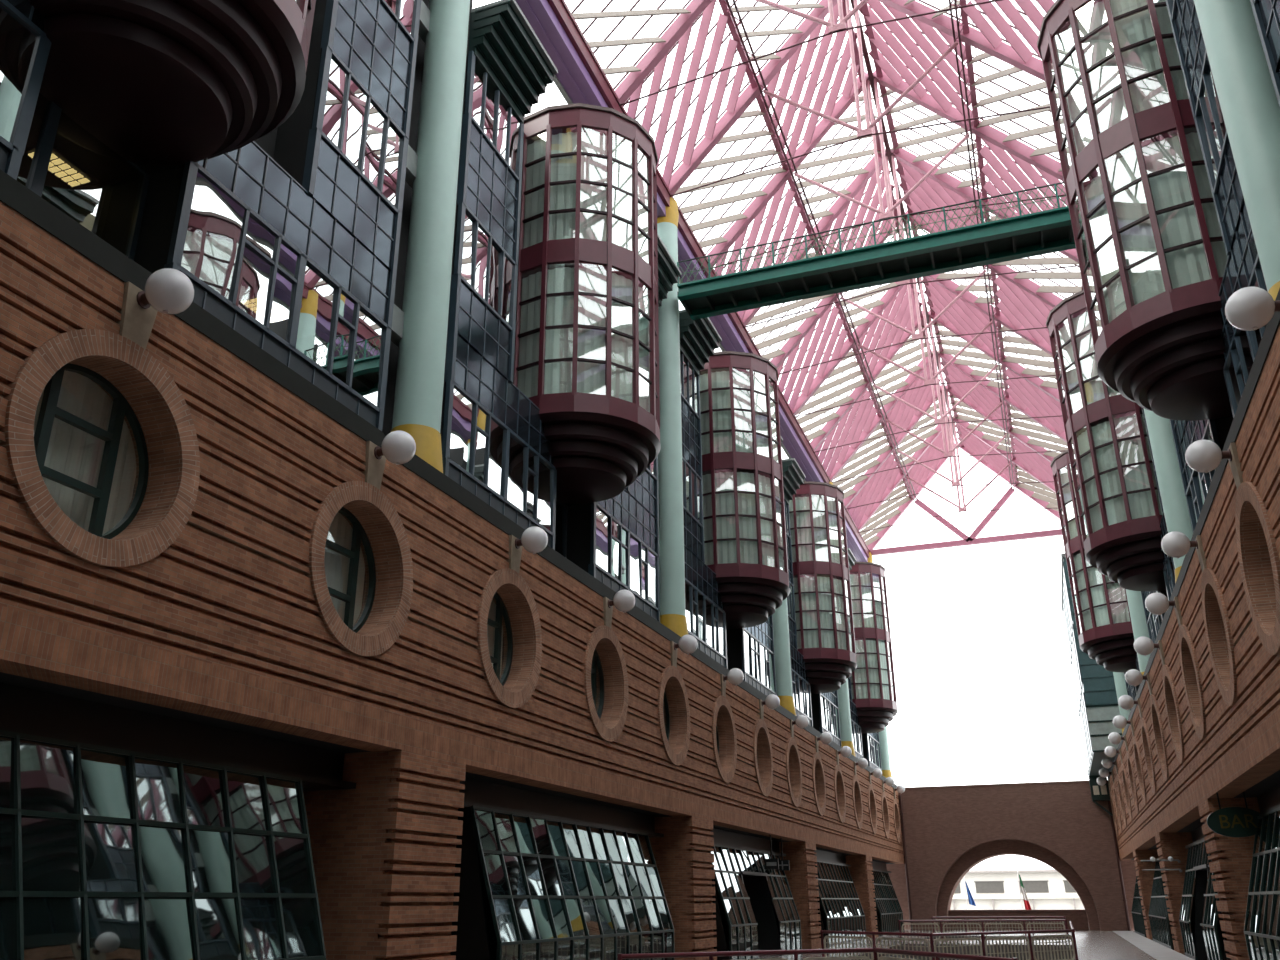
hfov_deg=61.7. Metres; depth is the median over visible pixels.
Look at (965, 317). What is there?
louver panel
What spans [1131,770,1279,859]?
ceiling
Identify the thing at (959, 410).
louver panel
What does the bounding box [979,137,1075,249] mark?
louver panel
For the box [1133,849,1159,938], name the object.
brick pier
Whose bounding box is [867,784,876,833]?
window
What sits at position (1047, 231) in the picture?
footbridge
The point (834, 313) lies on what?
louver panel
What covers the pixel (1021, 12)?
bars
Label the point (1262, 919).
window
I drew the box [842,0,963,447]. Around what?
ridge beam
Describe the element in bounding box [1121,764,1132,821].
window
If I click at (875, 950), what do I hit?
railing
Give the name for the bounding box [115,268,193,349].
globe lamp
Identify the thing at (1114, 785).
window
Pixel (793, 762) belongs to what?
window
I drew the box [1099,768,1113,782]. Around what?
globe lamp
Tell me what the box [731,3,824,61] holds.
louver panel
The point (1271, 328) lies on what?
coping
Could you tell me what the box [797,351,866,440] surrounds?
louver panel
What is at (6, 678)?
ceiling
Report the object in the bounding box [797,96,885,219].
louver panel
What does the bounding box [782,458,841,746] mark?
glass facade
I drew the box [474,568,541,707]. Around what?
window
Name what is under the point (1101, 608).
bay window
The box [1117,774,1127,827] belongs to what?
window
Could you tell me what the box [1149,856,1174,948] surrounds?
window
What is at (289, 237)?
glass facade
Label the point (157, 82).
bay window
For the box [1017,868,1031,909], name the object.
flag
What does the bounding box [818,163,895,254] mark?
louver panel
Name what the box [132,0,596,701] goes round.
wall
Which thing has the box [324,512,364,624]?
curtain
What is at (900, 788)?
globe lamp
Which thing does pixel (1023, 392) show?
louver panel
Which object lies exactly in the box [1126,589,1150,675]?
column
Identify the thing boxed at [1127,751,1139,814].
window
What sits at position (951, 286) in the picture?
roof truss
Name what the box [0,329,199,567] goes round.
window
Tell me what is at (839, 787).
window
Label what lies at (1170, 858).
bracket arm
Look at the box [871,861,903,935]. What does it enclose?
window
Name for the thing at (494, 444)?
glass facade
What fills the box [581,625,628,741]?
window
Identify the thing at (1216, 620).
window
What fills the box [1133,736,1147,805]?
window
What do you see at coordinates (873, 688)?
bay window
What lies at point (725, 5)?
lattice purlin
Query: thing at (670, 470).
column
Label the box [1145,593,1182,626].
globe lamp
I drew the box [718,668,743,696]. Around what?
globe lamp
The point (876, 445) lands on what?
louver panel
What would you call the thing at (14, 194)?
coping
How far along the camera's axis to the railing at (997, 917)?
64.67 m
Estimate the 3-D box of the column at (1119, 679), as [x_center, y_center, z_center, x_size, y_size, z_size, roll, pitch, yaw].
[27.950,6.727,63.859,1.320,18.850,2.480,-8,-23,19]
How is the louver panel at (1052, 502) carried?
on the beam
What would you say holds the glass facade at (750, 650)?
attached to the wall at (407, 200)
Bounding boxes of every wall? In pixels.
[0,201,904,863]
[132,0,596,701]
[475,837,713,959]
[886,780,1136,930]
[1108,324,1279,859]
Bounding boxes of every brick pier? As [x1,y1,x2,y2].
[303,750,465,959]
[649,816,716,959]
[779,841,820,948]
[845,855,877,937]
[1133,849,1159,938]
[1155,832,1192,952]
[1198,797,1259,959]
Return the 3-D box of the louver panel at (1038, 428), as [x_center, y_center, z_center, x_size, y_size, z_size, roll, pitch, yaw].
[26.881,-2.815,71.083,4.123,4.308,5.322,-8,-23,19]
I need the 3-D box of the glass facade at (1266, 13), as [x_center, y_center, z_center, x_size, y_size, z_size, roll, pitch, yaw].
[8.763,-12.572,12.108,4.300,16.616,14.270,-8,-23,19]
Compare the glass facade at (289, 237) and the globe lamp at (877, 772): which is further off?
the globe lamp at (877, 772)
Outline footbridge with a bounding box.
[677,182,1075,319]
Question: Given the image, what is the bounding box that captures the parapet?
[949,910,1088,929]
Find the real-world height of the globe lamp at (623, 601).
1.000 m
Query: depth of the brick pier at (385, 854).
18.59 m
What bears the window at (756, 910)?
in the wall at (492, 939)
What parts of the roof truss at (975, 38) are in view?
tie rod, node plate, tie rod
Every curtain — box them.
[34,370,135,534]
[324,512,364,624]
[487,599,502,673]
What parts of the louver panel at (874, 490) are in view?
louver blade, louver blade, louver blade, louver blade, louver blade, louver blade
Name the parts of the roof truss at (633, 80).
tie rod, node plate, tie rod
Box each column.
[391,0,469,472]
[657,197,687,636]
[773,598,795,715]
[830,482,855,756]
[867,552,891,777]
[1113,672,1129,733]
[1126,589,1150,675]
[1144,409,1192,582]
[1194,0,1279,300]
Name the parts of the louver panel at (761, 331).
louver blade, louver blade, louver blade, louver blade, louver blade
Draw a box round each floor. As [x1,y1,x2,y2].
[759,930,1187,959]
[890,953,1072,959]
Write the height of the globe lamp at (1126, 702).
1.000 m
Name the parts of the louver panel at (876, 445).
louver blade, louver blade, louver blade, louver blade, louver blade, louver blade, louver blade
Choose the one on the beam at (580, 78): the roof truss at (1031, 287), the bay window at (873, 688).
the roof truss at (1031, 287)
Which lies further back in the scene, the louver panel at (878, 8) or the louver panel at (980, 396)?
the louver panel at (980, 396)
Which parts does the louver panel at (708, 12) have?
louver blade, louver blade, louver blade, louver blade, louver blade, louver blade, louver blade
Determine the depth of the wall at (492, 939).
26.65 m
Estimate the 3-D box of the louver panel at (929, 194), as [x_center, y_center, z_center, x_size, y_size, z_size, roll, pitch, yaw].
[15.381,-13.861,54.279,4.123,4.308,5.322,-8,-23,19]
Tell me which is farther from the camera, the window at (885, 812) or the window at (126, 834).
the window at (885, 812)
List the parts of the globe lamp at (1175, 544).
arm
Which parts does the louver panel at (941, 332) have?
louver blade, louver blade, louver blade, louver blade, louver blade, louver blade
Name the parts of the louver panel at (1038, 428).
louver blade, louver blade, louver blade, louver blade, louver blade, louver blade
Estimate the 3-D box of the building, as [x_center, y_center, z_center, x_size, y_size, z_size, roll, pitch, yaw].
[43.155,46.496,119.971,73.000,4.970,12.700,-8,-23,19]
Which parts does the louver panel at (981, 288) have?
louver blade, louver blade, louver blade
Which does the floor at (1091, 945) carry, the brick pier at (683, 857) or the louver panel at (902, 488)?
the brick pier at (683, 857)
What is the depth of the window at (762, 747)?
43.48 m
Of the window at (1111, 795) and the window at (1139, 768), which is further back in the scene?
the window at (1111, 795)
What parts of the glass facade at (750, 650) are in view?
cladding frame, cladding frame, cornice, cladding frame, cladding frame, cladding frame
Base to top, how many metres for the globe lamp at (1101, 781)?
1.000 m
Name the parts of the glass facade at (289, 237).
cladding frame, cladding frame, cladding frame, cladding frame, cladding frame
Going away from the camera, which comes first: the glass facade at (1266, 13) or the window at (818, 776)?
the glass facade at (1266, 13)
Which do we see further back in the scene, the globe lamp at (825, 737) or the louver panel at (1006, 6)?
the globe lamp at (825, 737)
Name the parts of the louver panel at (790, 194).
louver blade, louver blade, louver blade, louver blade, louver blade, louver blade, louver blade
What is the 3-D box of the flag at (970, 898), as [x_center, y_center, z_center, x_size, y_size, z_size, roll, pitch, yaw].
[25.492,32.499,82.483,0.740,3.790,0.234,-8,-23,19]
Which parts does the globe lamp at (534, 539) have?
arm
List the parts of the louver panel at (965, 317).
louver blade, louver blade, louver blade, louver blade, louver blade, louver blade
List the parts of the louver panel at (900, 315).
louver blade, louver blade, louver blade, louver blade, louver blade, louver blade, louver blade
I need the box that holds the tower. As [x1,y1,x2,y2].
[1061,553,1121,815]
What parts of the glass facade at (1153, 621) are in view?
cladding frame, cladding frame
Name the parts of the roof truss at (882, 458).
tie rod, tie rod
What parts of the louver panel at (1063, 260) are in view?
louver blade, louver blade, louver blade, louver blade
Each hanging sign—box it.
[765,835,778,868]
[776,837,789,870]
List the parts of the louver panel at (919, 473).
louver blade, louver blade, louver blade, louver blade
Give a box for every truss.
[615,0,1001,105]
[669,0,1049,196]
[707,70,1065,268]
[743,147,1078,327]
[770,211,1062,374]
[793,274,1055,417]
[810,310,1061,452]
[830,350,1066,482]
[843,385,1053,509]
[858,415,1056,532]
[868,443,1061,555]
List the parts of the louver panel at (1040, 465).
louver blade, louver blade, louver blade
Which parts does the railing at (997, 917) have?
panel, panel, rail, panel, panel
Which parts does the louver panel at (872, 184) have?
louver blade, louver blade, louver blade, louver blade, louver blade, louver blade, louver blade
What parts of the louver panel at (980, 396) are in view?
louver blade, louver blade, louver blade, louver blade, louver blade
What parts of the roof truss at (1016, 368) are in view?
tie rod, node plate, tie rod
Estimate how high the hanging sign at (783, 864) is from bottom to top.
1.300 m
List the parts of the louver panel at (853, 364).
louver blade, louver blade, louver blade, louver blade, louver blade, louver blade, louver blade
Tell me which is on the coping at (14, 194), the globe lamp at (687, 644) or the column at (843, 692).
the column at (843, 692)
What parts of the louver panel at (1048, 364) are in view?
louver blade, louver blade, louver blade, louver blade, louver blade, louver blade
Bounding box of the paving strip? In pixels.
[1113,931,1193,959]
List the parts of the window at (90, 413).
frame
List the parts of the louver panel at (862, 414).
louver blade, louver blade, louver blade, louver blade, louver blade, louver blade, louver blade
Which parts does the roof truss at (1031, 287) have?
tie rod, node plate, tie rod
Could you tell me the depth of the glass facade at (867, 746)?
73.71 m
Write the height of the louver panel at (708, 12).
4.308 m
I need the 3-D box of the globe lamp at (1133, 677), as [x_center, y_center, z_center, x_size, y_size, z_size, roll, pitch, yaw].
[18.118,7.356,38.861,0.900,1.000,0.600,-8,-23,19]
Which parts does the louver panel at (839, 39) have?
louver blade, louver blade, louver blade, louver blade, louver blade, louver blade, louver blade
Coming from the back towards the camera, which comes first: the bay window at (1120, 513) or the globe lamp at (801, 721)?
the globe lamp at (801, 721)
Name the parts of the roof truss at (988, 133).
tie rod, node plate, tie rod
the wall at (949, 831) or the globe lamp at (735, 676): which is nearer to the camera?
the globe lamp at (735, 676)
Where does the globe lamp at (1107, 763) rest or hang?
attached to the wall at (1240, 749)
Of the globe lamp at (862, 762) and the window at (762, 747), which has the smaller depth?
the window at (762, 747)
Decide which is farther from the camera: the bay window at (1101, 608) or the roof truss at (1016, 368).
the roof truss at (1016, 368)
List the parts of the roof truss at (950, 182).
tie rod, node plate, tie rod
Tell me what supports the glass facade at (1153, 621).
attached to the wall
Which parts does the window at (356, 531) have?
frame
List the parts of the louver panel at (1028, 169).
louver blade, louver blade, louver blade, louver blade, louver blade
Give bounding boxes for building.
[950,870,1084,909]
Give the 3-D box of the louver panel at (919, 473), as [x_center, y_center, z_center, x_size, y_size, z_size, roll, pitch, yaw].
[22.964,-1.762,85.065,4.123,4.308,5.322,-8,-23,19]
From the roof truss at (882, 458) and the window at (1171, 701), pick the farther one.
the roof truss at (882, 458)
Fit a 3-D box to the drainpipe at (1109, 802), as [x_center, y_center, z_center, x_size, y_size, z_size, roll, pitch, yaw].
[32.574,25.729,72.993,0.240,9.250,0.228,-8,-23,19]
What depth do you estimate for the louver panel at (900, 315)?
65.63 m
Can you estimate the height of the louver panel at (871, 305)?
4.308 m
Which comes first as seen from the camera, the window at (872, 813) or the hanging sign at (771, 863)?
the hanging sign at (771, 863)
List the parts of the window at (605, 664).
frame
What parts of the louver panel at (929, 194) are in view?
louver blade, louver blade, louver blade, louver blade, louver blade, louver blade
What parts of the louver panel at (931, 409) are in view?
louver blade, louver blade, louver blade, louver blade, louver blade, louver blade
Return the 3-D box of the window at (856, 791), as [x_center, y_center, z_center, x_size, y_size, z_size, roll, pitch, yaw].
[12.224,18.722,62.230,0.900,3.000,3.000,-8,-23,19]
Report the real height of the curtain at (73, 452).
2.500 m
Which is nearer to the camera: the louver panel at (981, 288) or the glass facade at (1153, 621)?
the glass facade at (1153, 621)
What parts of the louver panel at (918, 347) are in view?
louver blade, louver blade, louver blade, louver blade, louver blade, louver blade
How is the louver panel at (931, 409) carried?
attached to the lattice purlin at (725, 5)
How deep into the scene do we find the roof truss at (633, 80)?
37.96 m
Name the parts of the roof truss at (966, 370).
tie rod, tie rod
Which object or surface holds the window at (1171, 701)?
in the wall at (1240, 749)
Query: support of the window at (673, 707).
in the wall at (222, 623)
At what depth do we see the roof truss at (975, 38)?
41.86 m
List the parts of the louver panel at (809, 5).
louver blade, louver blade, louver blade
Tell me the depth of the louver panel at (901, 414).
75.54 m
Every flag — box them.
[964,876,975,909]
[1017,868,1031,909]
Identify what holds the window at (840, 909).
in the wall at (492, 939)
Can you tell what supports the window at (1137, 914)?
in the wall
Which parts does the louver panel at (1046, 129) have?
louver blade, louver blade, louver blade, louver blade, louver blade, louver blade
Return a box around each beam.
[515,0,869,561]
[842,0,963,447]
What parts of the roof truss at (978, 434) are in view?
tie rod, tie rod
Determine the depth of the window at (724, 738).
38.65 m
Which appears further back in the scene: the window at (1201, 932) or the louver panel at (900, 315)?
the louver panel at (900, 315)
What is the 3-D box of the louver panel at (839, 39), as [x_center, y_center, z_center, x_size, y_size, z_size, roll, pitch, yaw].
[7.443,-17.136,45.861,4.123,4.308,5.322,-8,-23,19]
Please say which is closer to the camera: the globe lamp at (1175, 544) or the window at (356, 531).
the window at (356, 531)
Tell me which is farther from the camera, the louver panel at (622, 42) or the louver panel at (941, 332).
the louver panel at (941, 332)
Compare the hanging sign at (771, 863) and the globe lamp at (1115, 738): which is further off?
the globe lamp at (1115, 738)
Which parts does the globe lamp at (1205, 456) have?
arm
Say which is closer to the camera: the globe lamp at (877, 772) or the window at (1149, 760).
the window at (1149, 760)
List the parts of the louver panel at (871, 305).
louver blade, louver blade, louver blade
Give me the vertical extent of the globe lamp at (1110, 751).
1.000 m
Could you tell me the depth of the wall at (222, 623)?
16.78 m
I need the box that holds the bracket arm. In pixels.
[1141,856,1181,871]
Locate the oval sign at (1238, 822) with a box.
[1207,792,1258,837]
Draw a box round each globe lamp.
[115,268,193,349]
[361,430,415,489]
[505,526,547,572]
[601,590,634,627]
[668,634,697,667]
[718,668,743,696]
[757,694,779,719]
[788,715,808,737]
[814,732,831,752]
[835,746,851,764]
[853,758,867,775]
[869,768,881,784]
[881,777,893,791]
[893,785,904,798]
[1097,777,1110,790]
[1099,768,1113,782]
[1102,758,1117,773]
[1105,746,1122,763]
[1108,732,1127,750]
[1113,715,1134,735]
[1118,695,1142,717]
[1125,669,1152,695]
[1133,636,1165,665]
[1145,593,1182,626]
[1161,531,1206,572]
[1185,440,1243,490]
[1225,287,1279,330]
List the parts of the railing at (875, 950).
panel, panel, panel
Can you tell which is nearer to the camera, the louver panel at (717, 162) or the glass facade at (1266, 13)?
the glass facade at (1266, 13)
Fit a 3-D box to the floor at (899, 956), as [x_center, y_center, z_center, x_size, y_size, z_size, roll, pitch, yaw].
[11.475,18.934,36.113,20.450,4.150,90.000,-8,-23,19]
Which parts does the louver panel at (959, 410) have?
louver blade, louver blade, louver blade, louver blade, louver blade, louver blade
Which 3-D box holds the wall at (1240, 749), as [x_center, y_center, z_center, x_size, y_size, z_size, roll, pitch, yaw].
[17.977,8.616,35.868,0.620,5.100,87.000,-8,-23,19]
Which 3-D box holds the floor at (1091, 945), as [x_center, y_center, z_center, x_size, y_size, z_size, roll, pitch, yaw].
[11.567,16.921,37.209,20.450,0.400,90.600,-8,-23,19]
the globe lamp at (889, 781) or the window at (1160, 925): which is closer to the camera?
the window at (1160, 925)
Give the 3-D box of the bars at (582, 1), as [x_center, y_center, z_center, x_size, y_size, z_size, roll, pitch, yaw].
[7.290,-13.211,50.787,7.955,8.364,84.180,-8,-23,19]
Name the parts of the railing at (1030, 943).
post, panel, post, panel, post, rail, panel, post, panel, post, panel, post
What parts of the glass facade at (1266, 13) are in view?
cladding frame, cladding frame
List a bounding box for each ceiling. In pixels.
[0,672,893,863]
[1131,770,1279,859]
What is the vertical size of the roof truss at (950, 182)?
8.722 m
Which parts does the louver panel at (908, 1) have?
louver blade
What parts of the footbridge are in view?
railing post, railing post, railing post, railing post, railing post, handrail, railing post, railing post, railing post, railing post, railing post, railing post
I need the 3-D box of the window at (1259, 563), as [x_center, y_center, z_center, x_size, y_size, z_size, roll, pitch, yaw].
[11.131,1.462,18.447,0.900,3.000,3.000,-8,-23,19]
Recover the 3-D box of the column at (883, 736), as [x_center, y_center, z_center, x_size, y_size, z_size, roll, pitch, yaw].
[18.365,14.599,83.685,1.320,18.850,2.480,-8,-23,19]
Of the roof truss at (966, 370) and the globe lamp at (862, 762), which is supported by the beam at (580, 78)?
the roof truss at (966, 370)
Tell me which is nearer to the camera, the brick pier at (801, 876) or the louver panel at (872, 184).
the brick pier at (801, 876)
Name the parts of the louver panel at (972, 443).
louver blade, louver blade, louver blade, louver blade, louver blade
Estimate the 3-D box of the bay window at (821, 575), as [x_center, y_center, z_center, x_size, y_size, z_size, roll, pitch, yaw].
[9.666,6.353,61.685,5.000,11.540,5.000,-8,-23,19]
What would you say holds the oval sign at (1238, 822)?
hanging from the wall at (1240, 749)
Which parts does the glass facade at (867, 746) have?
cladding frame, cornice, cladding frame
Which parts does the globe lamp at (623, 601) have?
arm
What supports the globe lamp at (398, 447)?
attached to the wall at (222, 623)
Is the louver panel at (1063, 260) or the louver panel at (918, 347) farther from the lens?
the louver panel at (918, 347)
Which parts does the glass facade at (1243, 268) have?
cladding frame, cladding frame, cladding frame, cladding frame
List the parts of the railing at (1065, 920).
panel, panel, rail, panel, panel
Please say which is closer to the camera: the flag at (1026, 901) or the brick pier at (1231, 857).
the brick pier at (1231, 857)
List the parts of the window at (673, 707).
frame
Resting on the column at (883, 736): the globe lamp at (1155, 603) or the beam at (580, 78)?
the beam at (580, 78)
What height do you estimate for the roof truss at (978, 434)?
8.722 m
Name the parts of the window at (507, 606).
frame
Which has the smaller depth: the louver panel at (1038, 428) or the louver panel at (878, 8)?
the louver panel at (878, 8)
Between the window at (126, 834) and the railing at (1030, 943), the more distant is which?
the railing at (1030, 943)
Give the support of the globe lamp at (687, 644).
attached to the wall at (222, 623)
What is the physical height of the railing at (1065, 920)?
1.050 m
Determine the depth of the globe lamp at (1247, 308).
14.48 m
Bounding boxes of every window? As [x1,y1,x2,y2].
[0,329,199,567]
[0,682,355,959]
[28,0,315,165]
[304,481,412,656]
[450,778,674,959]
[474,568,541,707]
[513,103,660,503]
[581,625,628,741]
[655,666,690,765]
[699,351,790,628]
[709,696,736,782]
[710,828,801,959]
[751,719,772,796]
[784,737,801,806]
[789,481,856,693]
[811,752,825,815]
[814,849,865,945]
[832,765,845,822]
[849,562,897,733]
[851,775,862,828]
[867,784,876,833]
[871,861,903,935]
[880,792,889,838]
[892,799,900,842]
[1037,0,1232,420]
[1046,290,1165,590]
[1050,450,1136,671]
[1110,791,1118,837]
[1113,783,1122,832]
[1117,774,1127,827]
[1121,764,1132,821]
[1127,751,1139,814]
[1131,876,1146,936]
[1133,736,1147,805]
[1141,718,1157,794]
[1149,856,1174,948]
[1150,695,1169,780]
[1162,665,1186,763]
[1179,625,1207,739]
[1179,826,1230,959]
[1201,568,1239,705]
[1235,482,1279,654]
[1244,784,1279,959]
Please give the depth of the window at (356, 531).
19.02 m
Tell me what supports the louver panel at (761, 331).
on the beam at (580, 78)
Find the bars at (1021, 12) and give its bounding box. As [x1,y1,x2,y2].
[869,0,1078,493]
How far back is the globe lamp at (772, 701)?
43.12 m
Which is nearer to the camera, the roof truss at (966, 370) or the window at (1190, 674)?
the window at (1190, 674)
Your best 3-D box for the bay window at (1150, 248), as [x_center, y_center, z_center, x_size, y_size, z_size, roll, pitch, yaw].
[13.550,-7.251,27.245,5.000,11.540,5.000,-8,-23,19]
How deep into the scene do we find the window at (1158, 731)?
38.69 m
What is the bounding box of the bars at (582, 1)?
[571,0,938,534]
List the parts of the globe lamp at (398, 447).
arm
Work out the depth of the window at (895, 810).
77.35 m
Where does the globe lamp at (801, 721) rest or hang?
attached to the wall at (222, 623)
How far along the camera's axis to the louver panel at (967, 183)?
49.53 m
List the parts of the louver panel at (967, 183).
louver blade, louver blade, louver blade, louver blade, louver blade, louver blade, louver blade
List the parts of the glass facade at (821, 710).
cladding frame, cladding frame, cornice, cladding frame, cladding frame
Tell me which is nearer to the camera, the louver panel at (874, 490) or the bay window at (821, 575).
the bay window at (821, 575)
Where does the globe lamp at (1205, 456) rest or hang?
attached to the wall at (1240, 749)
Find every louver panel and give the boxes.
[572,8,690,74]
[627,0,746,187]
[675,110,786,247]
[714,181,806,320]
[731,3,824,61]
[746,252,833,359]
[764,0,859,166]
[777,302,847,410]
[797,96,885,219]
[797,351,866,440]
[815,390,877,477]
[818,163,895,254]
[833,424,891,498]
[841,228,904,327]
[847,454,899,527]
[857,279,921,378]
[859,0,973,124]
[859,480,910,545]
[872,326,932,406]
[879,89,980,187]
[885,360,939,445]
[895,158,984,231]
[896,398,948,465]
[904,0,959,18]
[906,427,949,496]
[910,225,993,302]
[922,276,1000,356]
[932,323,1003,387]
[941,359,1008,428]
[949,396,1011,451]
[955,425,1014,482]
[962,0,1053,62]
[969,53,1061,171]
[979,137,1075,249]
[988,216,1081,292]
[993,273,1052,345]
[999,325,1057,388]
[1004,368,1064,434]
[1008,406,1067,456]
[1012,438,1054,486]
[1015,466,1057,510]
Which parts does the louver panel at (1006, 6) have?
louver blade, louver blade, louver blade, louver blade, louver blade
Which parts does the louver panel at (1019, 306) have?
louver blade, louver blade, louver blade, louver blade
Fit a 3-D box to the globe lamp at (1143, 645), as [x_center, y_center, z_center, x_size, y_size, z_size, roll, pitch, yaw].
[16.192,5.449,33.998,0.900,1.000,0.600,-8,-23,19]
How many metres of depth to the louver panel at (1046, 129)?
42.32 m
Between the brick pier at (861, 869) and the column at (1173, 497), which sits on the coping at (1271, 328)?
the column at (1173, 497)
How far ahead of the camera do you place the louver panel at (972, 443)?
84.00 m
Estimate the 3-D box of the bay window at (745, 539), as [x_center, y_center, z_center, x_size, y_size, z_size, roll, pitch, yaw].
[3.891,0.632,47.096,5.000,11.540,5.000,-8,-23,19]
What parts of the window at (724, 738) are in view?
frame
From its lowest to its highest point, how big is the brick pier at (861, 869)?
4.450 m
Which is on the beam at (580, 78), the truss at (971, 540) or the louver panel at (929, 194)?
the truss at (971, 540)
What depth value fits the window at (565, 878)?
24.83 m
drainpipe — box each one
[899,795,912,929]
[1108,801,1130,930]
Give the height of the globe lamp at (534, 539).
1.000 m
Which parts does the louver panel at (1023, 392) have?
louver blade, louver blade, louver blade, louver blade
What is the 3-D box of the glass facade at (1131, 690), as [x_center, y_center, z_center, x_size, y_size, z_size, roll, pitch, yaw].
[26.089,4.591,55.874,4.300,16.616,14.270,-8,-23,19]
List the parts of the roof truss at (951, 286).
tie rod, node plate, tie rod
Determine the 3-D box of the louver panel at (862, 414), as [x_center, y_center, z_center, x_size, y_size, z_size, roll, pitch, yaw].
[13.447,-3.127,70.102,4.123,4.308,5.322,-8,-23,19]
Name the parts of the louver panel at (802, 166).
louver blade, louver blade, louver blade, louver blade, louver blade, louver blade, louver blade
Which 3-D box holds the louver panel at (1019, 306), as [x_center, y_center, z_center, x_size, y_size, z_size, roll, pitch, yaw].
[21.061,-8.581,56.382,4.123,4.308,5.322,-8,-23,19]
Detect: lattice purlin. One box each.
[718,0,916,501]
[949,0,1018,489]
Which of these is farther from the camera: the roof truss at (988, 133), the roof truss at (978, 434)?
the roof truss at (978, 434)
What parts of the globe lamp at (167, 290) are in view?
arm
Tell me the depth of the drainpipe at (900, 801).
77.48 m
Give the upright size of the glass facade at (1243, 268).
16.616 m
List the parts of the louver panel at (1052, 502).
louver blade, louver blade, louver blade, louver blade, louver blade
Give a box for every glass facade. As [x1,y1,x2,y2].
[0,0,420,430]
[440,0,680,621]
[679,310,782,695]
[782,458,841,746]
[848,548,881,770]
[1124,652,1139,710]
[1141,408,1174,642]
[1165,0,1267,531]
[1250,0,1279,106]
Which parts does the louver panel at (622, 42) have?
louver blade, louver blade, louver blade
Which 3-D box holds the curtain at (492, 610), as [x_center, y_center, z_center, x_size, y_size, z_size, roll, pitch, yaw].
[-3.572,3.521,23.460,0.060,2.500,2.500,-8,-23,19]
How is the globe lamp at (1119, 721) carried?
attached to the wall at (1240, 749)
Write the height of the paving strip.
0.016 m
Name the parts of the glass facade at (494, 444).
cladding frame, cladding frame, cladding frame, cornice, cladding frame, cladding frame, cladding frame, cornice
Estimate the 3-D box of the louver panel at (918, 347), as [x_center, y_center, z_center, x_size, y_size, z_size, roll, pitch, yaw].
[17.143,-7.527,70.364,4.123,4.308,5.322,-8,-23,19]
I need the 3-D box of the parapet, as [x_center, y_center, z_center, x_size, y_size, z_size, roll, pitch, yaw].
[26.853,31.320,76.282,9.400,1.320,0.700,-8,-23,19]
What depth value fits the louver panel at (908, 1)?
40.69 m
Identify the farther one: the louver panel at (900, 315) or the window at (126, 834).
the louver panel at (900, 315)
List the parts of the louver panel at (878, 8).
louver blade, louver blade, louver blade, louver blade, louver blade, louver blade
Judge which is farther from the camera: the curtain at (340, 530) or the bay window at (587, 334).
the bay window at (587, 334)
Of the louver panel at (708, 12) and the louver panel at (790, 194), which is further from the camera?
the louver panel at (790, 194)
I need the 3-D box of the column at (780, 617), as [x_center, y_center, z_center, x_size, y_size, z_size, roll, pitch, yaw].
[6.814,3.156,54.508,1.320,18.850,2.480,-8,-23,19]
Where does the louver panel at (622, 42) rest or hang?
on the beam at (580, 78)
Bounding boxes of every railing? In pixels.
[618,947,1017,959]
[820,929,1077,959]
[898,919,1068,941]
[931,916,1066,934]
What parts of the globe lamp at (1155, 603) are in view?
arm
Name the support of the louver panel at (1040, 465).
on the beam
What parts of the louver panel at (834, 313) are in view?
louver blade, louver blade, louver blade, louver blade, louver blade, louver blade, louver blade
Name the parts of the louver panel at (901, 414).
louver blade, louver blade, louver blade, louver blade, louver blade, louver blade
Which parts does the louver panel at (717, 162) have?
louver blade, louver blade, louver blade, louver blade, louver blade, louver blade, louver blade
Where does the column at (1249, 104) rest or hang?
on the coping at (1271, 328)
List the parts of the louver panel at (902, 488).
louver blade, louver blade, louver blade, louver blade, louver blade, louver blade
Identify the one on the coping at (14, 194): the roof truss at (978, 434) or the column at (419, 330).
the column at (419, 330)
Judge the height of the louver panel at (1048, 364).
4.308 m
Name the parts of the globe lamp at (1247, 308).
arm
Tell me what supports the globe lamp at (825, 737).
attached to the wall at (222, 623)
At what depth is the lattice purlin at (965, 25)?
47.95 m
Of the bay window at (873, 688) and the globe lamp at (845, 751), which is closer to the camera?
the globe lamp at (845, 751)
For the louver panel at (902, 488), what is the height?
4.308 m
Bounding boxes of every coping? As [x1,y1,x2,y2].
[0,169,896,788]
[1107,288,1279,778]
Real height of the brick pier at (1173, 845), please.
4.450 m

